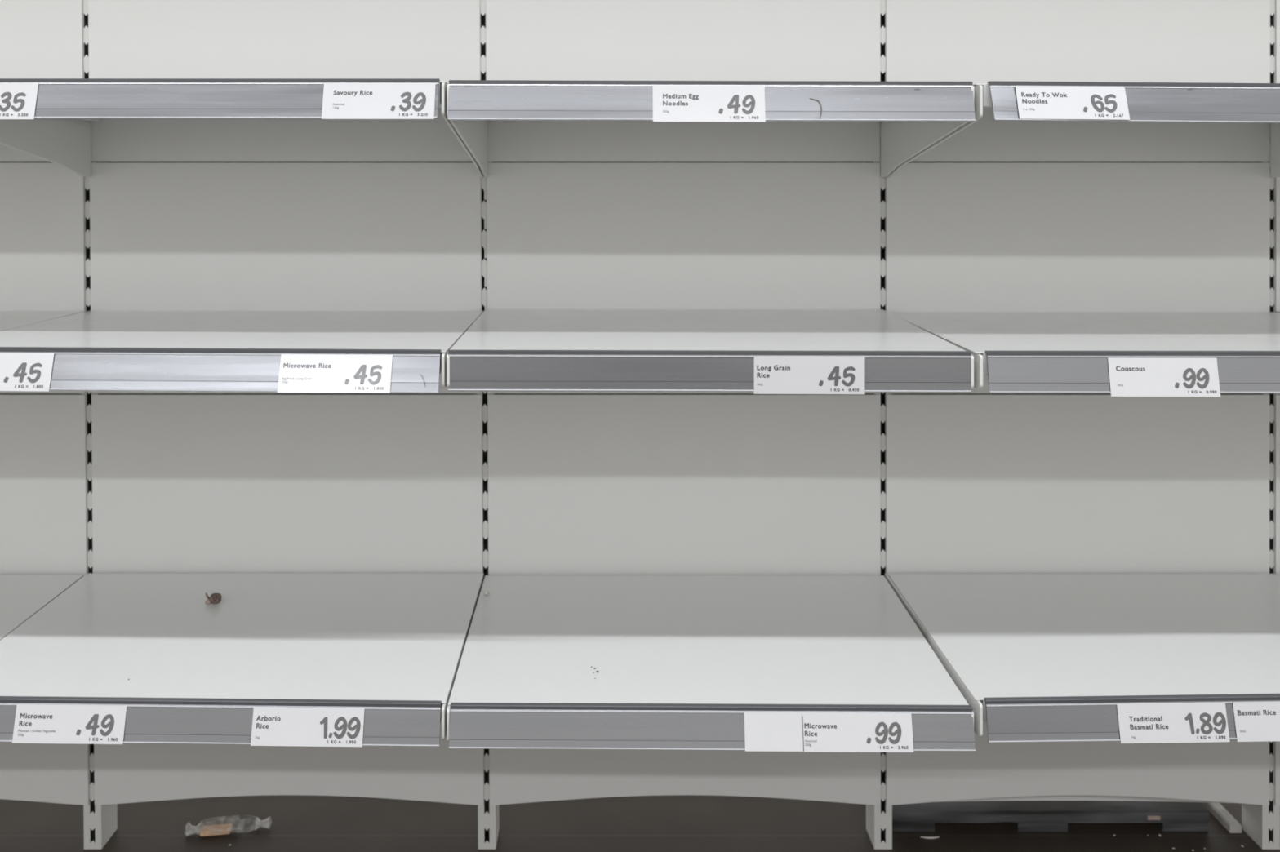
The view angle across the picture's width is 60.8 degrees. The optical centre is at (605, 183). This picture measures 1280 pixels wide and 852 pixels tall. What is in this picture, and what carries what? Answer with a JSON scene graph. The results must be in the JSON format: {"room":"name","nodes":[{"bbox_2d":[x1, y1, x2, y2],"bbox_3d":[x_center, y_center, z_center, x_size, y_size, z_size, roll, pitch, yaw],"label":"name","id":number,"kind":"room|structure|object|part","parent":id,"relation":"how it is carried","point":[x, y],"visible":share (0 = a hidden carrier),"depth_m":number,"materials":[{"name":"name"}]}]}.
{"room":"supermarket","nodes":[
{"label":"supermarket","id":0,"kind":"room"},
{"bbox_2d":[0,795,1279,851],"bbox_3d":[0.000,1.169,0.119,12.000,0.050,9.500,0,0,0],"label":"floor","id":1,"kind":"structure","parent":0,"point":[300,823],"depth_m":1.93,"materials":[{"name":"tile"}]},
{"bbox_2d":[80,0,117,849],"bbox_3d":[-0.887,0.344,1.903,0.043,1.600,0.061,0,0,0],"label":"upright","id":2,"kind":"object","parent":1,"relation":"on","point":[100,821],"visible":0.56,"depth_m":1.87,"materials":[{"name":"metal"}]},
{"bbox_2d":[0,161,79,395],"bbox_3d":[-1.220,0.293,1.938,0.674,1.459,0.006,0,0,0],"label":"panel","id":3,"kind":"object","parent":2,"relation":"attached to","point":[0,162],"visible":0.02,"depth_m":1.94,"materials":[{"name":"white metal"}]},
{"bbox_2d":[0,0,82,161],"bbox_3d":[-1.234,-0.238,1.870,0.678,0.400,0.001,0,0,0],"label":"panel","id":4,"kind":"object","parent":2,"relation":"attached to","point":[39,38],"visible":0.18,"depth_m":1.87,"materials":[{"name":"white metal"}]},
{"bbox_2d":[0,574,84,640],"bbox_3d":[-1.233,0.694,1.629,0.689,0.053,0.460,0,0,0],"label":"shelf","id":5,"kind":"object","parent":2,"relation":"attached to","point":[21,596],"visible":0.66,"depth_m":1.78,"materials":[{"name":"white metal"}]},
{"bbox_2d":[0,162,84,393],"bbox_3d":[-1.230,0.163,1.870,0.676,0.396,0.001,0,0,0],"label":"panel","id":6,"kind":"object","parent":2,"relation":"attached to","point":[42,204],"visible":0.55,"depth_m":1.87,"materials":[{"name":"white metal"}]},
{"bbox_2d":[0,311,85,331],"bbox_3d":[-1.233,0.240,1.631,0.689,0.052,0.468,0,0,0],"label":"shelf","id":7,"kind":"object","parent":2,"relation":"attached to","point":[8,319],"visible":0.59,"depth_m":1.77,"materials":[{"name":"white metal"}]},
{"bbox_2d":[0,395,86,578],"bbox_3d":[-1.226,0.561,1.870,0.674,0.398,0.001,0,0,0],"label":"panel","id":8,"kind":"object","parent":2,"relation":"attached to","point":[43,499],"visible":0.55,"depth_m":1.87,"materials":[{"name":"white metal"}]},
{"bbox_2d":[0,742,88,805],"bbox_3d":[-1.222,0.914,1.870,0.671,0.304,0.001,0,0,0],"label":"base panel","id":9,"kind":"object","parent":2,"relation":"attached to","point":[52,773],"visible":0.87,"depth_m":1.87,"materials":[{"name":"white metal"}]},
{"bbox_2d":[0,118,92,177],"bbox_3d":[-0.883,-0.072,1.644,0.004,0.123,0.470,0,0,0],"label":"shelf bracket","id":10,"kind":"object","parent":2,"relation":"attached to","point":[66,143],"visible":0.75,"depth_m":1.74,"materials":[{"name":"white metal"}]},
{"bbox_2d":[0,78,448,121],"bbox_3d":[-0.548,-0.110,1.631,0.681,0.053,0.470,0,0,0],"label":"shelf","id":11,"kind":"object","parent":2,"relation":"on","point":[93,100],"visible":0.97,"depth_m":1.41,"materials":[{"name":"white metal"}]},
{"bbox_2d":[0,83,38,119],"bbox_3d":[-0.804,-0.106,1.403,0.144,0.048,0.012,0,0,0],"label":"price label","id":12,"kind":"object","parent":11,"relation":"attached to","point":[17,100],"visible":1,"depth_m":1.40,"materials":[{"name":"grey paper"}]},
{"bbox_2d":[321,83,435,119],"bbox_3d":[-0.291,-0.106,1.402,0.144,0.047,0.014,0,0,0],"label":"price label","id":13,"kind":"object","parent":11,"relation":"attached to","point":[340,100],"visible":1,"depth_m":1.40,"materials":[{"name":"white paper"}]},
{"bbox_2d":[88,0,479,161],"bbox_3d":[-0.551,-0.238,1.870,0.674,0.400,0.001,0,0,0],"label":"panel","id":14,"kind":"object","parent":2,"relation":"attached to","point":[209,39],"visible":0.64,"depth_m":1.87,"materials":[{"name":"white metal"}]},
{"bbox_2d":[89,162,481,393],"bbox_3d":[-0.548,0.163,1.870,0.672,0.396,0.001,0,0,0],"label":"panel","id":15,"kind":"object","parent":2,"relation":"attached to","point":[164,236],"visible":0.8,"depth_m":1.87,"materials":[{"name":"white metal"}]},
{"bbox_2d":[91,395,482,573],"bbox_3d":[-0.546,0.561,1.870,0.671,0.398,0.001,0,0,0],"label":"panel","id":16,"kind":"object","parent":2,"relation":"attached to","point":[182,484],"visible":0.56,"depth_m":1.87,"materials":[{"name":"white metal"}]},
{"bbox_2d":[93,720,483,805],"bbox_3d":[-0.544,0.914,1.870,0.669,0.304,0.001,0,0,0],"label":"base panel","id":17,"kind":"object","parent":2,"relation":"attached to","point":[125,773],"visible":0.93,"depth_m":1.87,"materials":[{"name":"white metal"}]},
{"bbox_2d":[111,161,475,395],"bbox_3d":[-0.543,0.293,1.938,0.674,1.459,0.006,0,0,0],"label":"panel","id":18,"kind":"object","parent":2,"relation":"attached to","point":[112,162],"visible":0.02,"depth_m":1.94,"materials":[{"name":"white metal"}]},
{"bbox_3d":[-0.883,0.280,1.644,0.004,0.127,0.471,0,0,0],"label":"shelf bracket","id":19,"kind":"object","parent":2,"relation":"attached to","visible":0},
{"bbox_2d":[0,311,484,393],"bbox_3d":[-0.548,0.240,1.629,0.681,0.056,0.474,0,0,0],"label":"shelf","id":20,"kind":"object","parent":19,"relation":"on","point":[165,351],"visible":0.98,"depth_m":1.48,"materials":[{"name":"white metal"}]},
{"bbox_2d":[0,352,54,391],"bbox_3d":[-0.784,0.242,1.402,0.144,0.048,0.013,0,0,0],"label":"price label","id":21,"kind":"object","parent":20,"relation":"attached to","point":[19,371],"visible":1,"depth_m":1.40,"materials":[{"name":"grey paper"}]},
{"bbox_3d":[-0.551,0.243,1.403,0.675,0.052,0.020,0,0,0],"label":"price rail","id":22,"kind":"part","parent":20,"relation":"part of","materials":[{"name":"silver metal"}]},
{"bbox_2d":[277,354,392,393],"bbox_3d":[-0.347,0.244,1.400,0.144,0.047,0.016,0,0,0],"label":"price label","id":23,"kind":"object","parent":20,"relation":"attached to","point":[298,373],"visible":1,"depth_m":1.40,"materials":[{"name":"white paper"}]},
{"bbox_3d":[-0.883,0.729,1.644,0.004,0.123,0.471,0,0,0],"label":"shelf bracket","id":24,"kind":"object","parent":2,"relation":"attached to","visible":0},
{"bbox_2d":[0,573,483,746],"bbox_3d":[-0.548,0.694,1.629,0.681,0.058,0.461,0,0,0],"label":"shelf","id":25,"kind":"object","parent":24,"relation":"on","point":[388,646],"visible":1,"depth_m":1.56,"materials":[{"name":"white metal"}]},
{"bbox_2d":[12,704,127,744],"bbox_3d":[-0.690,0.696,1.403,0.142,0.046,0.011,0,0,0],"label":"price label","id":26,"kind":"object","parent":25,"relation":"attached to","point":[33,723],"visible":1,"depth_m":1.40,"materials":[{"name":"white paper"}]},
{"bbox_2d":[204,592,221,604],"bbox_3d":[-0.622,0.659,1.731,0.025,0.017,0.018,0,0,0],"label":"debris","id":27,"kind":"object","parent":25,"relation":"on","point":[215,598],"visible":1,"depth_m":1.73,"materials":[{"name":"brown wood"}]},
{"bbox_3d":[-0.551,0.697,1.406,0.676,0.053,0.013,0,0,0],"label":"price rail","id":28,"kind":"part","parent":25,"relation":"part of","materials":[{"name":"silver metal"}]},
{"bbox_2d":[250,706,364,746],"bbox_3d":[-0.383,0.700,1.403,0.144,0.046,0.011,0,0,0],"label":"price label","id":29,"kind":"object","parent":25,"relation":"attached to","point":[271,726],"visible":1,"depth_m":1.40,"materials":[{"name":"white paper"}]},
{"bbox_2d":[185,816,271,836],"bbox_3d":[-0.664,1.131,1.924,0.143,0.024,0.040,0,0,-9],"label":"wrapper","id":30,"kind":"object","parent":1,"relation":"on","point":[218,829],"visible":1,"depth_m":1.91,"materials":[{"name":"clear plastic"}]},
{"bbox_2d":[475,0,499,849],"bbox_3d":[-0.207,0.344,1.903,0.038,1.600,0.061,0,0,0],"label":"upright","id":31,"kind":"object","parent":1,"relation":"on","point":[488,815],"visible":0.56,"depth_m":1.87,"materials":[{"name":"metal"}]},
{"bbox_2d":[446,353,449,387],"bbox_3d":[-0.203,0.280,1.644,0.004,0.124,0.470,0,0,0],"label":"shelf bracket","id":32,"kind":"object","parent":31,"relation":"attached to","point":[447,356],"visible":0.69,"depth_m":1.41,"materials":[{"name":"white metal"}]},
{"bbox_2d":[446,705,450,742],"bbox_3d":[-0.203,0.733,1.644,0.004,0.123,0.470,0,0,0],"label":"shelf bracket","id":33,"kind":"object","parent":31,"relation":"attached to","point":[448,709],"visible":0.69,"depth_m":1.41,"materials":[{"name":"white metal"}]},
{"bbox_2d":[441,317,478,387],"bbox_3d":[-0.210,0.282,1.644,0.004,0.123,0.470,0,0,0],"label":"shelf bracket","id":34,"kind":"object","parent":31,"relation":"attached to","point":[444,354],"visible":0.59,"depth_m":1.41,"materials":[{"name":"white metal"}]},
{"bbox_2d":[441,573,484,740],"bbox_3d":[-0.210,0.729,1.644,0.004,0.123,0.470,0,0,0],"label":"shelf bracket","id":35,"kind":"object","parent":31,"relation":"attached to","point":[444,707],"visible":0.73,"depth_m":1.49,"materials":[{"name":"white metal"}]},
{"bbox_2d":[441,83,484,177],"bbox_3d":[-0.210,-0.072,1.644,0.004,0.123,0.470,0,0,0],"label":"shelf bracket","id":36,"kind":"object","parent":31,"relation":"attached to","point":[443,85],"visible":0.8,"depth_m":1.49,"materials":[{"name":"white metal"}]},
{"bbox_2d":[446,84,488,177],"bbox_3d":[-0.203,-0.072,1.644,0.004,0.123,0.470,0,0,0],"label":"shelf bracket","id":37,"kind":"object","parent":31,"relation":"attached to","point":[473,133],"visible":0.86,"depth_m":1.70,"materials":[{"name":"white metal"}]},
{"bbox_2d":[496,161,866,395],"bbox_3d":[0.137,0.293,1.938,0.677,1.459,0.006,0,0,0],"label":"panel","id":38,"kind":"object","parent":31,"relation":"attached to","point":[496,162],"visible":0.02,"depth_m":1.94,"materials":[{"name":"white metal"}]},
{"bbox_2d":[485,0,879,161],"bbox_3d":[0.133,-0.238,1.870,0.677,0.400,0.001,0,0,0],"label":"panel","id":39,"kind":"object","parent":31,"relation":"attached to","point":[526,40],"visible":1,"depth_m":1.87,"materials":[{"name":"white metal"}]},
{"bbox_2d":[486,162,880,393],"bbox_3d":[0.134,0.163,1.870,0.675,0.396,0.001,0,0,0],"label":"panel","id":40,"kind":"object","parent":31,"relation":"attached to","point":[561,235],"visible":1,"depth_m":1.87,"materials":[{"name":"white metal"}]},
{"bbox_2d":[487,395,880,575],"bbox_3d":[0.135,0.561,1.870,0.674,0.398,0.001,0,0,0],"label":"panel","id":41,"kind":"object","parent":31,"relation":"attached to","point":[579,485],"visible":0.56,"depth_m":1.87,"materials":[{"name":"white metal"}]},
{"bbox_2d":[488,749,880,805],"bbox_3d":[0.136,0.914,1.870,0.672,0.304,0.001,0,0,0],"label":"base panel","id":42,"kind":"object","parent":31,"relation":"attached to","point":[516,775],"visible":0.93,"depth_m":1.87,"materials":[{"name":"white metal"}]},
{"bbox_2d":[448,309,971,392],"bbox_3d":[0.135,0.243,1.637,0.680,0.055,0.457,0,0,0],"label":"shelf","id":43,"kind":"object","parent":31,"relation":"attached to","point":[611,350],"visible":1,"depth_m":1.45,"materials":[{"name":"white metal"}]},
{"bbox_3d":[0.135,0.246,1.411,0.676,0.049,0.003,0,0,0],"label":"price rail","id":44,"kind":"part","parent":43,"relation":"part of","materials":[{"name":"silver metal"}]},
{"bbox_2d":[753,355,864,394],"bbox_3d":[0.264,0.248,1.409,0.143,0.049,0.001,0,0,0],"label":"price label","id":45,"kind":"object","parent":43,"relation":"attached to","point":[772,375],"visible":1,"depth_m":1.41,"materials":[{"name":"white paper"}]},
{"bbox_2d":[866,0,892,849],"bbox_3d":[0.477,0.344,1.903,0.031,1.600,0.061,0,0,0],"label":"upright","id":46,"kind":"object","parent":1,"relation":"on","point":[878,818],"visible":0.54,"depth_m":1.87,"materials":[{"name":"metal"}]},
{"bbox_2d":[447,80,975,121],"bbox_3d":[0.135,-0.108,1.632,0.680,0.057,0.468,0,0,0],"label":"shelf","id":47,"kind":"object","parent":46,"relation":"attached to","point":[491,100],"visible":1,"depth_m":1.41,"materials":[{"name":"white metal"}]},
{"bbox_2d":[652,84,765,122],"bbox_3d":[0.133,-0.103,1.404,0.145,0.048,0.011,0,0,0],"label":"price label","id":48,"kind":"object","parent":47,"relation":"attached to","point":[671,103],"visible":1,"depth_m":1.40,"materials":[{"name":"white paper"}]},
{"bbox_2d":[448,575,975,751],"bbox_3d":[0.135,0.699,1.628,0.680,0.060,0.462,0,0,0],"label":"shelf","id":49,"kind":"object","parent":46,"relation":"attached to","point":[680,660],"visible":1,"depth_m":1.54,"materials":[{"name":"white metal"}]},
{"bbox_2d":[483,591,488,595],"bbox_3d":[-0.194,0.667,1.774,0.009,0.008,0.007,0,0,0],"label":"grain","id":50,"kind":"object","parent":49,"relation":"on","point":[486,593],"visible":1,"depth_m":1.77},
{"bbox_3d":[0.137,0.705,1.405,0.676,0.049,0.014,0,0,0],"label":"price rail","id":51,"kind":"part","parent":49,"relation":"part of","materials":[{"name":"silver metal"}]},
{"bbox_2d":[743,711,803,751],"bbox_3d":[0.251,0.706,1.403,0.144,0.045,0.013,0,0,0],"label":"price label","id":52,"kind":"object","parent":49,"relation":"attached to","point":[764,731],"visible":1,"depth_m":1.40,"materials":[{"name":"white paper"}]},
{"bbox_2d":[801,712,913,752],"bbox_3d":[0.324,0.706,1.402,0.142,0.045,0.013,0,0,0],"label":"price label","id":53,"kind":"object","parent":49,"relation":"attached to","point":[860,732],"visible":1,"depth_m":1.40,"materials":[{"name":"white paper"}]},
{"bbox_2d":[880,85,973,177],"bbox_3d":[0.474,-0.072,1.644,0.004,0.124,0.470,0,0,0],"label":"shelf bracket","id":54,"kind":"object","parent":46,"relation":"attached to","point":[900,141],"visible":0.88,"depth_m":1.71,"materials":[{"name":"white metal"}]},
{"bbox_2d":[884,573,982,737],"bbox_3d":[0.483,0.730,1.644,0.004,0.123,0.471,0,0,-1],"label":"shelf bracket","id":55,"kind":"object","parent":46,"relation":"attached to","point":[977,707],"visible":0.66,"depth_m":1.53,"materials":[{"name":"white metal"}]},
{"bbox_2d":[884,84,982,177],"bbox_3d":[0.483,-0.071,1.644,0.004,0.123,0.471,0,0,-1],"label":"shelf bracket","id":56,"kind":"object","parent":46,"relation":"attached to","point":[978,90],"visible":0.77,"depth_m":1.46,"materials":[{"name":"white metal"}]},
{"bbox_2d":[920,328,982,388],"bbox_3d":[0.483,0.284,1.644,0.004,0.124,0.471,0,0,-1],"label":"shelf bracket","id":57,"kind":"object","parent":46,"relation":"attached to","point":[978,358],"visible":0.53,"depth_m":1.42,"materials":[{"name":"white metal"}]},
{"bbox_2d":[960,693,973,724],"bbox_3d":[0.474,0.733,1.644,0.004,0.123,0.470,0,0,0],"label":"shelf bracket","id":58,"kind":"object","parent":46,"relation":"attached to","point":[972,715],"visible":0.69,"depth_m":1.41,"materials":[{"name":"white metal"}]},
{"bbox_2d":[970,354,973,389],"bbox_3d":[0.474,0.280,1.644,0.004,0.123,0.470,0,0,0],"label":"shelf bracket","id":59,"kind":"object","parent":46,"relation":"attached to","point":[971,356],"visible":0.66,"depth_m":1.41,"materials":[{"name":"white metal"}]},
{"bbox_2d":[892,161,1242,803],"bbox_3d":[0.811,0.333,1.938,0.663,1.537,0.006,0,0,0],"label":"panel","id":60,"kind":"object","parent":46,"relation":"attached to","point":[1053,797],"visible":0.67,"depth_m":1.94,"materials":[{"name":"grey metal"}]},
{"bbox_2d":[886,721,1269,805],"bbox_3d":[0.811,0.914,1.870,0.656,0.304,0.001,0,0,0],"label":"base panel","id":61,"kind":"object","parent":46,"relation":"attached to","point":[1233,771],"visible":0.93,"depth_m":1.87,"materials":[{"name":"white metal"}]},
{"bbox_2d":[886,395,1269,582],"bbox_3d":[0.811,0.561,1.870,0.657,0.398,0.001,0,0,0],"label":"panel","id":62,"kind":"object","parent":46,"relation":"attached to","point":[976,484],"visible":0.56,"depth_m":1.87,"materials":[{"name":"white metal"}]},
{"bbox_2d":[886,162,1270,393],"bbox_3d":[0.811,0.163,1.870,0.658,0.396,0.001,0,0,0],"label":"panel","id":63,"kind":"object","parent":46,"relation":"attached to","point":[962,237],"visible":0.69,"depth_m":1.87,"materials":[{"name":"white metal"}]},
{"bbox_2d":[886,0,1270,161],"bbox_3d":[0.811,-0.238,1.870,0.658,0.400,0.001,0,0,0],"label":"panel","id":64,"kind":"object","parent":46,"relation":"attached to","point":[977,42],"visible":0.64,"depth_m":1.87,"materials":[{"name":"white metal"}]},
{"bbox_2d":[920,836,939,839],"bbox_3d":[0.568,1.143,1.904,0.033,0.002,0.005,0,0,0],"label":"cheese shaving","id":65,"kind":"object","parent":1,"relation":"on","point":[927,837],"visible":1,"depth_m":1.90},
{"bbox_2d":[892,800,1208,831],"bbox_3d":[0.786,1.126,2.067,0.560,0.036,0.288,0,0,0],"label":"tray","id":66,"kind":"object","parent":1,"relation":"on","point":[1025,815],"visible":0.28,"depth_m":1.93,"materials":[{"name":"black plastic"}]},
{"bbox_2d":[1201,802,1241,833],"bbox_3d":[1.110,1.136,2.154,0.021,0.016,0.470,0,0,0],"label":"bar","id":67,"kind":"object","parent":1,"relation":"on","point":[1217,810],"visible":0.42,"depth_m":1.95,"materials":[{"name":"white metal"}]},
{"bbox_2d":[1241,0,1279,849],"bbox_3d":[1.145,0.344,1.903,0.032,1.600,0.061,0,0,0],"label":"upright","id":68,"kind":"object","parent":1,"relation":"on","point":[1261,823],"visible":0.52,"depth_m":1.87,"materials":[{"name":"metal"}]},
{"bbox_2d":[972,81,1279,123],"bbox_3d":[0.814,-0.105,1.628,0.664,0.060,0.475,0,0,0],"label":"shelf","id":69,"kind":"object","parent":68,"relation":"on","point":[1147,102],"visible":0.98,"depth_m":1.40,"materials":[{"name":"white metal"}]},
{"bbox_2d":[1015,85,1129,119],"bbox_3d":[0.600,-0.104,1.400,0.142,0.045,0.016,0,0,-1],"label":"price label","id":70,"kind":"object","parent":69,"relation":"attached to","point":[1033,102],"visible":1,"depth_m":1.40,"materials":[{"name":"white paper"}]},
{"bbox_2d":[1269,123,1279,177],"bbox_3d":[1.141,-0.071,1.644,0.004,0.123,0.470,0,0,0],"label":"shelf bracket","id":71,"kind":"object","parent":68,"relation":"attached to","point":[1274,162],"visible":0.73,"depth_m":1.85,"materials":[{"name":"white metal"}]},
{"bbox_2d":[1275,741,1279,805],"bbox_3d":[1.477,0.914,1.870,0.656,0.304,0.001,0,0,0],"label":"base panel","id":72,"kind":"object","parent":68,"relation":"attached to","point":[1277,743],"visible":0.4,"depth_m":1.87,"materials":[{"name":"white metal"}]},
{"bbox_2d":[1275,395,1279,574],"bbox_3d":[1.478,0.561,1.870,0.658,0.398,0.001,0,0,0],"label":"panel","id":73,"kind":"object","parent":68,"relation":"attached to","point":[1277,397],"visible":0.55,"depth_m":1.87,"materials":[{"name":"white metal"}]},
{"bbox_2d":[1275,177,1279,313],"bbox_3d":[1.480,0.163,1.870,0.659,0.396,0.001,0,0,0],"label":"panel","id":74,"kind":"object","parent":68,"relation":"attached to","point":[1277,180],"visible":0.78,"depth_m":1.87,"materials":[{"name":"white metal"}]},
{"bbox_2d":[1275,0,1279,83],"bbox_3d":[1.481,-0.238,1.870,0.661,0.400,0.001,0,0,0],"label":"panel","id":75,"kind":"object","parent":68,"relation":"attached to","point":[1277,2],"visible":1,"depth_m":1.87,"materials":[{"name":"white metal"}]},
{"bbox_3d":[1.141,0.284,1.644,0.004,0.123,0.471,0,0,0],"label":"shelf bracket","id":76,"kind":"object","parent":68,"relation":"attached to","visible":0},
{"bbox_2d":[888,311,1279,393],"bbox_3d":[0.814,0.244,1.633,0.664,0.053,0.466,0,0,0],"label":"shelf","id":77,"kind":"object","parent":76,"relation":"attached to","point":[1021,352],"visible":0.95,"depth_m":1.52,"materials":[{"name":"white metal"}]},
{"bbox_3d":[0.820,0.246,1.407,0.652,0.048,0.012,0,0,0],"label":"price rail","id":78,"kind":"part","parent":77,"relation":"part of","materials":[{"name":"silver metal"}]},
{"bbox_2d":[1107,357,1220,396],"bbox_3d":[0.720,0.250,1.404,0.140,0.048,0.010,0,0,0],"label":"price label","id":79,"kind":"object","parent":77,"relation":"attached to","point":[1128,376],"visible":1,"depth_m":1.40,"materials":[{"name":"white paper"}]},
{"bbox_3d":[1.141,0.728,1.644,0.004,0.126,0.471,0,0,0],"label":"shelf bracket","id":80,"kind":"object","parent":68,"relation":"attached to","visible":0},
{"bbox_2d":[888,573,1279,742],"bbox_3d":[0.814,0.690,1.629,0.664,0.059,0.460,0,0,0],"label":"shelf","id":81,"kind":"object","parent":80,"relation":"on","point":[1046,657],"visible":1,"depth_m":1.59,"materials":[{"name":"white metal"}]},
{"bbox_3d":[0.819,0.692,1.406,0.653,0.054,0.012,0,0,0],"label":"price rail","id":82,"kind":"part","parent":81,"relation":"part of","materials":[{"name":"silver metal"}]},
{"bbox_2d":[1116,702,1230,743],"bbox_3d":[0.731,0.695,1.404,0.140,0.048,0.010,0,0,0],"label":"price label","id":83,"kind":"object","parent":81,"relation":"attached to","point":[1156,722],"visible":1,"depth_m":1.40,"materials":[{"name":"white paper"}]},
{"bbox_2d":[1232,701,1279,742],"bbox_3d":[0.882,0.693,1.404,0.143,0.048,0.010,0,0,0],"label":"price label","id":84,"kind":"object","parent":81,"relation":"attached to","point":[1255,722],"visible":1,"depth_m":1.40,"materials":[{"name":"white paper"}]}
]}

